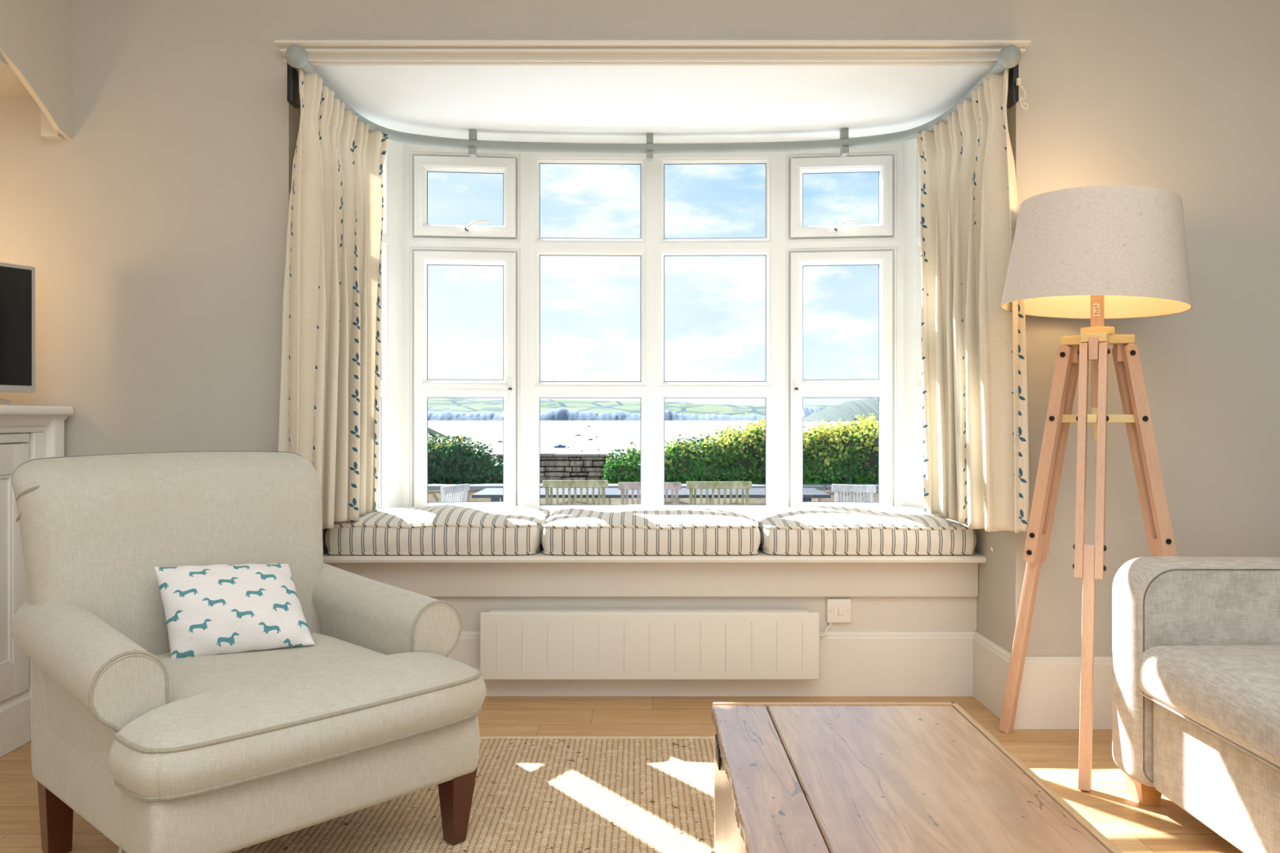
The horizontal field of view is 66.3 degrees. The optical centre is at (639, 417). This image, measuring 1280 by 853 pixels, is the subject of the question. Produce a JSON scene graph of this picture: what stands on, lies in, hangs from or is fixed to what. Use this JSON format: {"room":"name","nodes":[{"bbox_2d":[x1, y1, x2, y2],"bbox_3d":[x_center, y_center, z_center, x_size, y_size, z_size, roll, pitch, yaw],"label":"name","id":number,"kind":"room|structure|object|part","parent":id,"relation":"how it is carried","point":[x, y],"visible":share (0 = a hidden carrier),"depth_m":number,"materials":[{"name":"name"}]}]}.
{"room":"living room","nodes":[
{"label":"living room","id":0,"kind":"room"},
{"bbox_2d":[0,55,32,97],"bbox_3d":[-2.137,-1.067,2.083,0.566,0.065,2.165,0,0,0],"label":"ceiling","id":1,"kind":"structure","parent":0,"point":[11,86],"depth_m":3.04,"materials":[{"name":"paint"}]},
{"bbox_2d":[0,0,71,140],"bbox_3d":[-2.217,-0.350,0.233,0.765,2.700,5.865,0,0,0],"label":"wall","id":2,"kind":"structure","parent":0,"point":[36,35],"depth_m":3.02,"materials":[{"name":"paint"}]},
{"bbox_2d":[0,696,1243,852],"bbox_3d":[0.100,1.050,0.418,5.400,0.100,6.236,0,0,0],"label":"floor","id":3,"kind":"structure","parent":0,"point":[1052,755],"depth_m":2.96,"materials":[{"name":"brown wood"}]},
{"bbox_2d":[0,404,73,757],"bbox_3d":[-2.115,0.481,2.082,0.607,1.037,2.123,0,0,0],"label":"fireplace mantel","id":4,"kind":"object","parent":3,"relation":"on","point":[27,433],"visible":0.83,"depth_m":2.94,"materials":[{"name":"paint"}]},
{"bbox_3d":[-1.888,0.061,2.518,0.020,0.026,0.991,0,0,0],"label":"rail","id":5,"kind":"part","parent":4,"relation":"part of","materials":[{"name":"paint"}]},
{"bbox_3d":[-1.888,0.457,2.518,0.018,0.756,0.991,0,0,0],"label":"door","id":6,"kind":"part","parent":4,"relation":"part of","materials":[{"name":"paint"}]},
{"bbox_2d":[0,262,35,404],"bbox_3d":[-1.999,-0.250,2.707,0.207,0.424,0.655,0,0,26],"label":"television","id":7,"kind":"object","parent":4,"relation":"on","point":[17,282],"visible":1,"depth_m":2.94,"materials":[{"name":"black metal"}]},
{"bbox_3d":[-1.867,0.019,2.082,0.065,0.052,2.123,0,0,0],"label":"moulding","id":8,"kind":"part","parent":4,"relation":"part of","materials":[{"name":"paint"}]},
{"bbox_3d":[-1.870,0.500,3.083,0.056,1.000,0.120,0,0,0],"label":"corner post","id":9,"kind":"part","parent":4,"relation":"part of","materials":[{"name":"paint"}]},
{"bbox_2d":[231,736,714,852],"bbox_3d":[-0.230,0.992,1.692,1.668,0.014,2.684,0,0,0],"label":"rug","id":10,"kind":"object","parent":3,"relation":"on","point":[532,794],"visible":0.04,"depth_m":2.47,"materials":[{"name":"wicker"}]},
{"bbox_2d":[10,450,486,852],"bbox_3d":[-0.903,0.544,2.283,0.869,0.912,0.848,0,0,43],"label":"armchair","id":11,"kind":"object","parent":10,"relation":"on","point":[224,753],"visible":0.97,"depth_m":2.17,"materials":[{"name":"fabric"}]},
{"bbox_3d":[-1.339,0.907,2.244,0.066,0.185,0.060,0,0,43],"label":"leg","id":12,"kind":"part","parent":11,"relation":"part of","materials":[{"name":"brown wood"}]},
{"bbox_3d":[-1.168,0.601,2.068,0.571,0.398,0.149,0,0,45],"label":"arm","id":13,"kind":"part","parent":11,"relation":"part of","materials":[{"name":"fabric"}]},
{"bbox_3d":[-1.141,0.444,2.474,0.260,0.712,0.744,0,0,43],"label":"backrest","id":14,"kind":"part","parent":11,"relation":"part of","materials":[{"name":"fabric"}]},
{"bbox_2d":[154,563,315,658],"bbox_3d":[-0.948,0.448,2.316,0.319,0.202,0.205,0,0,-42],"label":"throw pillow","id":15,"kind":"object","parent":11,"relation":"on","point":[210,610],"visible":1,"depth_m":2.27,"materials":[{"name":"white fabric"}]},
{"bbox_3d":[-0.881,0.757,2.262,0.723,0.150,0.739,0,0,43],"label":"seat","id":16,"kind":"part","parent":11,"relation":"part of","materials":[{"name":"fabric"}]},
{"bbox_2d":[107,632,486,796],"bbox_3d":[-0.829,0.612,2.214,0.667,0.141,0.796,0,0,43],"label":"seat cushion","id":17,"kind":"object","parent":11,"relation":"on","point":[224,720],"depth_m":1.99,"materials":[{"name":"fabric"}]},
{"bbox_3d":[-0.708,0.601,2.562,0.571,0.398,0.149,0,0,41],"label":"arm","id":18,"kind":"part","parent":11,"relation":"part of","materials":[{"name":"fabric"}]},
{"bbox_3d":[-0.427,0.901,2.284,0.068,0.172,0.068,0,0,43],"label":"leg","id":19,"kind":"part","parent":11,"relation":"part of","materials":[{"name":"brown wood"}]},
{"bbox_2d":[710,702,1122,852],"bbox_3d":[0.419,0.801,1.493,0.534,0.369,1.266,0,0,0],"label":"table","id":20,"kind":"object","parent":10,"relation":"on","point":[790,777],"visible":1,"depth_m":1.68,"materials":[{"name":"brown wood"}]},
{"bbox_2d":[998,185,1192,791],"bbox_3d":[1.379,0.179,2.873,0.604,1.643,0.531,0,0,0],"label":"floor lamp","id":21,"kind":"object","parent":3,"relation":"on","point":[1098,253],"visible":0.97,"depth_m":2.77,"materials":[{"name":"beige fabric"}]},
{"bbox_3d":[1.198,0.676,3.072,0.029,0.649,0.148,0,0,-38],"label":"leg","id":22,"kind":"part","parent":21,"relation":"part of","materials":[{"name":"brown wood"}]},
{"bbox_3d":[1.238,0.115,2.978,0.021,0.665,0.152,0,0,-38],"label":"rail","id":23,"kind":"part","parent":21,"relation":"part of","materials":[{"name":"brown wood"}]},
{"bbox_3d":[1.279,0.115,3.009,0.021,0.665,0.152,0,0,-38],"label":"rail","id":24,"kind":"part","parent":21,"relation":"part of","materials":[{"name":"brown wood"}]},
{"bbox_3d":[1.316,-0.230,2.919,0.068,0.026,0.096,0,0,-38],"label":"plate arm","id":25,"kind":"part","parent":21,"relation":"part of","materials":[{"name":"brown wood"}]},
{"bbox_3d":[1.251,0.115,2.773,0.021,0.665,0.151,0,0,31],"label":"rail","id":26,"kind":"part","parent":21,"relation":"part of","materials":[{"name":"brown wood"}]},
{"bbox_3d":[1.222,0.676,2.677,0.029,0.648,0.146,0,0,31],"label":"leg","id":27,"kind":"part","parent":21,"relation":"part of","materials":[{"name":"brown wood"}]},
{"bbox_3d":[1.320,-0.230,2.840,0.068,0.026,0.096,0,0,31],"label":"plate arm","id":28,"kind":"part","parent":21,"relation":"part of","materials":[{"name":"brown wood"}]},
{"bbox_3d":[1.345,-0.123,2.881,0.033,0.186,0.033,0,0,0],"label":"post","id":29,"kind":"part","parent":21,"relation":"part of","materials":[{"name":"brown wood"}]},
{"bbox_3d":[1.331,-0.475,2.879,0.510,0.336,0.511,0,0,0],"label":"lamp shade","id":30,"kind":"part","parent":21,"relation":"part of","materials":[{"name":"fabric"}]},
{"bbox_3d":[1.294,0.115,2.747,0.021,0.665,0.151,0,0,31],"label":"rail","id":31,"kind":"part","parent":21,"relation":"part of","materials":[{"name":"brown wood"}]},
{"bbox_3d":[1.393,-0.230,2.885,0.096,0.026,0.068,0,0,-4],"label":"plate arm","id":32,"kind":"part","parent":21,"relation":"part of","materials":[{"name":"brown wood"}]},
{"bbox_3d":[1.490,0.115,2.917,0.164,0.666,0.021,0,0,-4],"label":"rail","id":33,"kind":"part","parent":21,"relation":"part of","materials":[{"name":"brown wood"}]},
{"bbox_3d":[1.494,0.115,2.867,0.164,0.666,0.021,0,0,-4],"label":"rail","id":34,"kind":"part","parent":21,"relation":"part of","materials":[{"name":"brown wood"}]},
{"bbox_3d":[1.601,0.676,2.900,0.160,0.649,0.029,0,0,-4],"label":"leg","id":35,"kind":"part","parent":21,"relation":"part of","materials":[{"name":"brown wood"}]},
{"bbox_2d":[1111,556,1279,852],"bbox_3d":[1.736,0.600,1.526,1.008,0.800,2.212,0,0,0],"label":"sofa","id":36,"kind":"object","parent":3,"relation":"on","point":[1196,640],"visible":1,"depth_m":2.40,"materials":[{"name":"grey fabric"}]},
{"bbox_3d":[1.321,0.963,2.567,0.062,0.075,0.085,0,0,0],"label":"leg","id":37,"kind":"part","parent":36,"relation":"part of","materials":[{"name":"brown wood"}]},
{"bbox_2d":[1136,644,1279,768],"bbox_3d":[1.626,0.623,1.468,0.788,0.154,2.015,0,0,0],"label":"seat cushion","id":38,"kind":"object","parent":36,"relation":"on","point":[1231,693],"depth_m":2.16,"materials":[{"name":"grey fabric"}]},
{"bbox_3d":[1.744,0.570,1.521,0.993,0.740,2.202,0,0,0],"label":"backrest","id":39,"kind":"part","parent":36,"relation":"part of","materials":[{"name":"grey fabric"}]},
{"bbox_3d":[1.745,0.821,1.448,0.910,0.238,2.057,0,0,0],"label":"seat","id":40,"kind":"part","parent":36,"relation":"part of","materials":[{"name":"grey fabric"}]},
{"bbox_2d":[0,0,1279,656],"bbox_3d":[0.100,-0.300,3.502,5.400,2.800,0.675,0,0,0],"label":"wall","id":41,"kind":"structure","parent":0,"point":[153,237],"depth_m":3.17,"materials":[{"name":"paint"}]},
{"bbox_2d":[274,40,1031,65],"bbox_3d":[0.040,-1.169,3.134,2.398,0.061,0.062,0,0,0],"label":"trim","id":42,"kind":"structure","parent":41,"relation":"attached to","point":[320,52],"depth_m":3.13,"materials":[{"name":"paint"}]},
{"bbox_2d":[973,631,1011,718],"bbox_3d":[1.205,0.885,3.341,0.020,0.229,0.390,0,0,0],"label":"baseboard","id":43,"kind":"structure","parent":41,"relation":"attached to","point":[991,662],"depth_m":3.35,"materials":[{"name":"paint"}]},
{"bbox_2d":[1009,656,1111,728],"bbox_3d":[1.897,0.885,3.155,1.406,0.229,0.020,0,0,0],"label":"baseboard","id":44,"kind":"structure","parent":41,"relation":"attached to","point":[1049,695],"depth_m":3.15,"materials":[{"name":"paint"}]},
{"bbox_2d":[312,65,992,142],"bbox_3d":[0.040,-1.285,3.693,2.390,0.250,1.055,0,0,0],"label":"ceiling","id":45,"kind":"structure","parent":0,"point":[621,104],"depth_m":3.56,"materials":[{"name":"paint"}]},
{"bbox_2d":[284,44,1021,160],"bbox_3d":[0.040,-1.073,3.488,2.280,0.175,1.080,0,0,0],"label":"pole","id":46,"kind":"object","parent":45,"relation":"attached to","point":[296,56],"visible":0.89,"depth_m":3.91,"materials":[{"name":"metal"}]},
{"bbox_2d":[277,68,388,528],"bbox_3d":[-1.070,-0.364,3.399,0.186,1.460,0.762,0,0,5],"label":"curtain","id":47,"kind":"object","parent":46,"relation":"hanging from","point":[330,406],"visible":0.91,"depth_m":3.23,"materials":[{"name":"beige fabric"}]},
{"bbox_2d":[915,68,1029,533],"bbox_3d":[1.148,-0.364,3.396,0.165,1.460,0.744,0,0,-3],"label":"curtain","id":48,"kind":"object","parent":46,"relation":"hanging from","point":[975,422],"visible":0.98,"depth_m":3.23,"materials":[{"name":"beige fabric"}]},
{"bbox_3d":[1.183,-1.002,3.030,0.035,0.097,0.010,0,0,0],"label":"heading cord","id":49,"kind":"part","parent":48,"relation":"part of","materials":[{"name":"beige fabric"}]},
{"bbox_2d":[430,596,976,631],"bbox_3d":[0.040,0.982,3.878,2.350,0.937,0.685,0,0,0],"label":"wall","id":50,"kind":"structure","parent":0,"point":[867,613],"depth_m":3.54,"materials":[{"name":"paint"}]},
{"bbox_2d":[377,138,403,509],"bbox_3d":[-1.080,-0.337,3.939,0.050,1.646,0.305,0,0,30],"label":"window","id":51,"kind":"structure","parent":50,"relation":"in","point":[391,428],"depth_m":4.01,"materials":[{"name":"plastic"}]},
{"bbox_2d":[403,140,526,507],"bbox_3d":[-0.728,-0.337,4.080,0.509,1.646,0.113,0,0,-6],"label":"window","id":52,"kind":"structure","parent":50,"relation":"in","point":[425,244],"depth_m":4.08,"materials":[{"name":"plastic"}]},
{"bbox_3d":[-0.731,-0.921,4.103,0.417,0.329,0.057,0,0,-6],"label":"sash","id":53,"kind":"part","parent":52,"relation":"part of","materials":[{"name":"plastic"}]},
{"bbox_3d":[-0.731,-0.145,4.103,0.417,1.091,0.057,0,0,-6],"label":"sash","id":54,"kind":"part","parent":52,"relation":"part of","materials":[{"name":"plastic"}]},
{"bbox_3d":[-0.683,-0.794,4.054,0.153,0.046,0.047,0,0,0],"label":"handle","id":55,"kind":"part","parent":52,"relation":"part of","materials":[{"name":"plastic"}]},
{"bbox_3d":[-0.544,-0.084,4.068,0.037,0.162,0.054,0,0,34],"label":"handle","id":56,"kind":"part","parent":52,"relation":"part of","materials":[{"name":"plastic"}]},
{"bbox_2d":[526,141,653,515],"bbox_3d":[-0.211,-0.337,4.147,0.531,1.646,0.050,0,0,-2],"label":"window","id":57,"kind":"structure","parent":50,"relation":"in","point":[536,246],"depth_m":4.13,"materials":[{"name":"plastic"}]},
{"bbox_2d":[480,608,819,679],"bbox_3d":[0.034,0.801,3.474,1.193,0.239,0.081,0,0,0],"label":"heater","id":58,"kind":"object","parent":50,"relation":"attached to","point":[516,644],"visible":0.87,"depth_m":3.44,"materials":[{"name":"metal"}]},
{"bbox_2d":[819,622,831,636],"bbox_3d":[0.644,0.759,3.505,0.102,0.046,0.018,0,0,-28],"label":"power cable","id":59,"kind":"object","parent":58,"relation":"attached to","point":[830,624],"visible":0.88,"depth_m":3.52,"materials":[{"name":"beige plastic"}]},
{"bbox_2d":[323,546,986,596],"bbox_3d":[0.040,0.565,3.783,2.348,0.156,0.696,0,0,0],"label":"window seat","id":60,"kind":"object","parent":50,"relation":"attached to","point":[539,574],"visible":0.71,"depth_m":3.51,"materials":[{"name":"paint"}]},
{"bbox_2d":[324,503,550,555],"bbox_3d":[-0.740,0.410,3.748,0.768,0.150,0.609,0,0,0],"label":"seat cushion","id":61,"kind":"object","parent":60,"relation":"on","point":[464,529],"visible":0.91,"depth_m":3.45,"materials":[{"name":"beige fabric"}]},
{"bbox_2d":[541,504,760,555],"bbox_3d":[0.039,0.412,3.748,0.794,0.144,0.609,0,0,0],"label":"seat cushion","id":62,"kind":"object","parent":60,"relation":"on","point":[631,529],"visible":1,"depth_m":3.45,"materials":[{"name":"beige fabric"}]},
{"bbox_2d":[749,506,977,555],"bbox_3d":[0.818,0.416,3.748,0.768,0.137,0.609,0,0,0],"label":"seat cushion","id":63,"kind":"object","parent":60,"relation":"on","point":[803,530],"visible":0.88,"depth_m":3.45,"materials":[{"name":"beige fabric"}]},
{"bbox_2d":[447,631,975,696],"bbox_3d":[0.040,0.885,3.526,2.350,0.229,0.020,0,0,0],"label":"baseboard","id":64,"kind":"structure","parent":50,"relation":"attached to","point":[852,663],"depth_m":3.52,"materials":[{"name":"paint"}]},
{"bbox_2d":[653,141,779,515],"bbox_3d":[0.321,-0.337,4.147,0.531,1.646,0.050,0,0,2],"label":"window","id":65,"kind":"structure","parent":50,"relation":"in","point":[769,246],"depth_m":4.13,"materials":[{"name":"plastic"}]},
{"bbox_2d":[826,598,850,622],"bbox_3d":[0.716,0.695,3.525,0.087,0.086,0.021,0,0,0],"label":"switch","id":66,"kind":"object","parent":50,"relation":"attached to","point":[837,610],"visible":1,"depth_m":3.52,"materials":[{"name":"beige plastic"}]},
{"bbox_2d":[779,141,903,508],"bbox_3d":[0.838,-0.337,4.080,0.509,1.646,0.113,0,0,6],"label":"window","id":67,"kind":"structure","parent":50,"relation":"in","point":[881,244],"depth_m":4.08,"materials":[{"name":"plastic"}]},
{"bbox_3d":[0.654,-0.084,4.068,0.037,0.162,0.054,0,0,-34],"label":"handle","id":68,"kind":"part","parent":67,"relation":"part of","materials":[{"name":"plastic"}]},
{"bbox_3d":[0.841,-0.921,4.103,0.417,0.329,0.057,0,0,6],"label":"sash","id":69,"kind":"part","parent":67,"relation":"part of","materials":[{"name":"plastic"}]},
{"bbox_3d":[0.841,-0.145,4.103,0.417,1.091,0.057,0,0,6],"label":"sash","id":70,"kind":"part","parent":67,"relation":"part of","materials":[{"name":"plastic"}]},
{"bbox_3d":[0.843,-0.794,4.046,0.154,0.045,0.044,0,0,25],"label":"handle","id":71,"kind":"part","parent":67,"relation":"part of","materials":[{"name":"plastic"}]},
{"bbox_2d":[903,137,924,509],"bbox_3d":[1.176,-0.337,3.938,0.050,1.646,0.291,0,0,-25],"label":"window","id":72,"kind":"structure","parent":50,"relation":"in","point":[913,486],"depth_m":4.01,"materials":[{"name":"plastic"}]},
{"label":"outside","id":73,"kind":"structure","parent":0,"visible":0},
{"bbox_2d":[427,420,858,453],"bbox_3d":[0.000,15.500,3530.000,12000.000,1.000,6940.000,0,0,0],"label":"estuary","id":74,"kind":"structure","parent":73,"point":[612,435],"depth_m":1148.93,"materials":[{"name":"liquid"}]},
{"bbox_2d":[554,444,565,448],"bbox_3d":[-40.091,12.545,490.909,6.000,4.909,1.917,0,0,0],"label":"boat","id":75,"kind":"object","parent":74,"relation":"on","point":[558,446],"visible":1,"depth_m":490.49,"materials":[{"name":"blue"}]},
{"bbox_2d":[427,407,765,420],"bbox_3d":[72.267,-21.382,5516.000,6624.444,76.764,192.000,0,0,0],"label":"shore woods","id":76,"kind":"object","parent":74,"relation":"on","point":[562,413],"visible":0.21,"depth_m":5462.56,"materials":[{"name":"plant"}]},
{"bbox_2d":[803,405,820,417],"bbox_3d":[815.222,-23.211,4760.000,281.111,80.933,320.000,0,0,0],"label":"creek woods","id":77,"kind":"object","parent":74,"relation":"on","point":[807,411],"visible":0.16,"depth_m":4705.57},
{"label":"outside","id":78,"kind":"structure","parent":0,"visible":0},
{"bbox_2d":[427,397,829,410],"bbox_3d":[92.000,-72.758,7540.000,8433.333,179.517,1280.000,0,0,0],"label":"hills","id":79,"kind":"structure","parent":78,"point":[548,403],"depth_m":7402.90,"materials":[{"name":"green plant"}]},
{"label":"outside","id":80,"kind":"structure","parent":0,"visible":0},
{"bbox_2d":[427,403,765,415],"bbox_3d":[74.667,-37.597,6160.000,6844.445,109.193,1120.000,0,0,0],"label":"fields","id":81,"kind":"structure","parent":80,"point":[699,410],"depth_m":5965.85,"materials":[{"name":"green plant"}]},
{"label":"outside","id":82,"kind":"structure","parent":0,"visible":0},
{"bbox_3d":[1.000,1.570,7.525,30.000,0.300,6.450,0,0,0],"label":"terrace","id":83,"kind":"object","parent":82,"visible":0},
{"bbox_2d":[440,484,469,502],"bbox_3d":[-1.799,1.026,8.449,0.523,0.902,0.400,0,0,24],"label":"garden chair","id":84,"kind":"object","parent":83,"relation":"on","point":[462,490],"visible":0.12,"depth_m":8.34,"materials":[{"name":"white wood"}]},
{"bbox_3d":[-1.671,1.055,8.217,0.101,0.845,0.031,0,0,24],"label":"post","id":85,"kind":"part","parent":84,"relation":"part of","materials":[{"name":"white wood"}]},
{"bbox_3d":[-1.574,0.606,8.350,0.030,0.062,0.400,0,0,24],"label":"rail","id":86,"kind":"part","parent":84,"relation":"part of","materials":[{"name":"white wood"}]},
{"bbox_3d":[-1.541,1.055,8.510,0.101,0.845,0.031,0,0,24],"label":"post","id":87,"kind":"part","parent":84,"relation":"part of","materials":[{"name":"white wood"}]},
{"bbox_2d":[542,480,608,504],"bbox_3d":[-0.539,0.971,8.399,0.548,0.902,0.523,0,0,0],"label":"garden chair","id":88,"kind":"object","parent":83,"relation":"on","point":[547,484],"visible":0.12,"depth_m":8.15,"materials":[{"name":"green wood"}]},
{"bbox_3d":[-0.773,1.000,8.188,0.031,0.845,0.101,0,0,0],"label":"post","id":89,"kind":"part","parent":88,"relation":"part of","materials":[{"name":"brown wood"}]},
{"bbox_3d":[-0.539,0.551,8.153,0.548,0.062,0.030,0,0,0],"label":"rail","id":90,"kind":"part","parent":88,"relation":"part of","materials":[{"name":"brown wood"}]},
{"bbox_3d":[-0.305,1.000,8.188,0.031,0.845,0.101,0,0,0],"label":"post","id":91,"kind":"part","parent":88,"relation":"part of","materials":[{"name":"brown wood"}]},
{"bbox_2d":[377,484,878,508],"bbox_3d":[1.000,1.075,10.675,26.000,0.690,0.350,0,0,0],"label":"wall","id":92,"kind":"structure","parent":83,"relation":"on","point":[434,495],"depth_m":10.55,"materials":[{"name":"stone"}]},
{"bbox_2d":[617,482,681,504],"bbox_3d":[0.082,0.991,8.449,0.530,0.902,0.523,0,0,0],"label":"garden chair","id":93,"kind":"object","parent":83,"relation":"on","point":[676,486],"visible":0.09,"depth_m":8.19,"materials":[{"name":"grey wood"}]},
{"bbox_3d":[-0.143,1.020,8.238,0.031,0.845,0.101,0,0,0],"label":"post","id":94,"kind":"part","parent":93,"relation":"part of","materials":[{"name":"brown wood"}]},
{"bbox_3d":[0.082,0.571,8.203,0.530,0.062,0.030,0,0,0],"label":"rail","id":95,"kind":"part","parent":93,"relation":"part of","materials":[{"name":"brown wood"}]},
{"bbox_3d":[0.306,1.020,8.238,0.031,0.845,0.101,0,0,0],"label":"post","id":96,"kind":"part","parent":93,"relation":"part of","materials":[{"name":"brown wood"}]},
{"bbox_2d":[471,488,831,501],"bbox_3d":[0.100,1.052,9.135,3.200,0.735,0.830,0,0,0],"label":"garden table","id":97,"kind":"object","parent":83,"relation":"on","point":[495,494],"visible":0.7,"depth_m":8.87,"materials":[{"name":"grey wood"}]},
{"bbox_3d":[-1.300,1.068,8.800,0.070,0.704,0.070,0,0,0],"label":"leg","id":98,"kind":"part","parent":97,"relation":"part of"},
{"bbox_3d":[1.500,1.068,8.800,0.070,0.704,0.070,0,0,0],"label":"leg","id":99,"kind":"part","parent":97,"relation":"part of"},
{"bbox_2d":[686,481,751,504],"bbox_3d":[0.661,0.983,8.429,0.548,0.902,0.523,0,0,0],"label":"garden chair","id":100,"kind":"object","parent":83,"relation":"on","point":[691,486],"visible":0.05,"depth_m":8.17,"materials":[{"name":"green wood"}]},
{"bbox_3d":[0.427,1.012,8.218,0.031,0.845,0.101,0,0,0],"label":"post","id":101,"kind":"part","parent":100,"relation":"part of","materials":[{"name":"brown wood"}]},
{"bbox_3d":[0.661,0.563,8.183,0.548,0.062,0.030,0,0,0],"label":"rail","id":102,"kind":"part","parent":100,"relation":"part of","materials":[{"name":"brown wood"}]},
{"bbox_3d":[0.895,1.012,8.218,0.031,0.845,0.101,0,0,0],"label":"post","id":103,"kind":"part","parent":100,"relation":"part of","materials":[{"name":"brown wood"}]},
{"bbox_2d":[831,484,875,502],"bbox_3d":[1.883,1.044,8.390,0.380,0.962,0.602,0,0,30],"label":"garden chair","id":104,"kind":"object","parent":83,"relation":"on","point":[866,489],"visible":0.09,"depth_m":8.23,"materials":[{"name":"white wood"}]},
{"bbox_3d":[1.654,1.044,8.293,0.031,0.845,0.101,0,-8,30],"label":"post","id":105,"kind":"part","parent":104,"relation":"part of","materials":[{"name":"white wood"}]},
{"bbox_3d":[1.798,0.595,8.243,0.380,0.062,0.030,0,-8,30],"label":"rail","id":106,"kind":"part","parent":104,"relation":"part of","materials":[{"name":"white wood"}]},
{"bbox_3d":[1.914,1.044,8.143,0.031,0.845,0.101,0,-8,30],"label":"post","id":107,"kind":"part","parent":104,"relation":"part of","materials":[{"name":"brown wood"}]},
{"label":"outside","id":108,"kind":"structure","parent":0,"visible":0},
{"bbox_2d":[803,397,878,421],"bbox_3d":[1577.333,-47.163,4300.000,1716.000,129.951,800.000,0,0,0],"label":"wooded headland","id":109,"kind":"structure","parent":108,"point":[847,411],"depth_m":4142.53,"materials":[{"name":"plant"}]},
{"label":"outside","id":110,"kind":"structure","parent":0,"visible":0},
{"bbox_3d":[0.000,7.850,37.700,300.000,13.900,48.600,0,0,0],"label":"slope","id":111,"kind":"object","parent":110,"visible":0},
{"bbox_2d":[427,427,451,442],"bbox_3d":[-11.425,7.040,34.650,5.993,15.920,13.394,0,0,-27],"label":"house","id":112,"kind":"structure","parent":111,"relation":"on","point":[432,433],"depth_m":30.00,"materials":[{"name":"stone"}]},
{"bbox_3d":[1.000,1.280,12.125,30.000,0.880,2.750,0,0,0],"label":"garden bed","id":113,"kind":"object","parent":111,"relation":"on","visible":0},
{"bbox_2d":[427,432,502,484],"bbox_3d":[-2.714,0.428,11.436,2.432,0.880,1.201,0,0,0],"label":"bush","id":114,"kind":"object","parent":113,"relation":"on","point":[453,461],"visible":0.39,"depth_m":11.15,"materials":[{"name":"green plant"}]},
{"bbox_2d":[490,452,627,484],"bbox_3d":[0.044,0.640,12.380,3.888,0.398,0.480,0,0,0],"label":"stone wall","id":115,"kind":"structure","parent":113,"relation":"on","point":[553,465],"depth_m":12.18,"materials":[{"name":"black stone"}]},
{"bbox_2d":[602,412,878,484],"bbox_3d":[2.398,0.398,11.410,5.655,0.942,1.132,0,0,0],"label":"hedge","id":116,"kind":"object","parent":113,"relation":"on","point":[845,454],"visible":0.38,"depth_m":11.18,"materials":[{"name":"green plant"}]}
]}

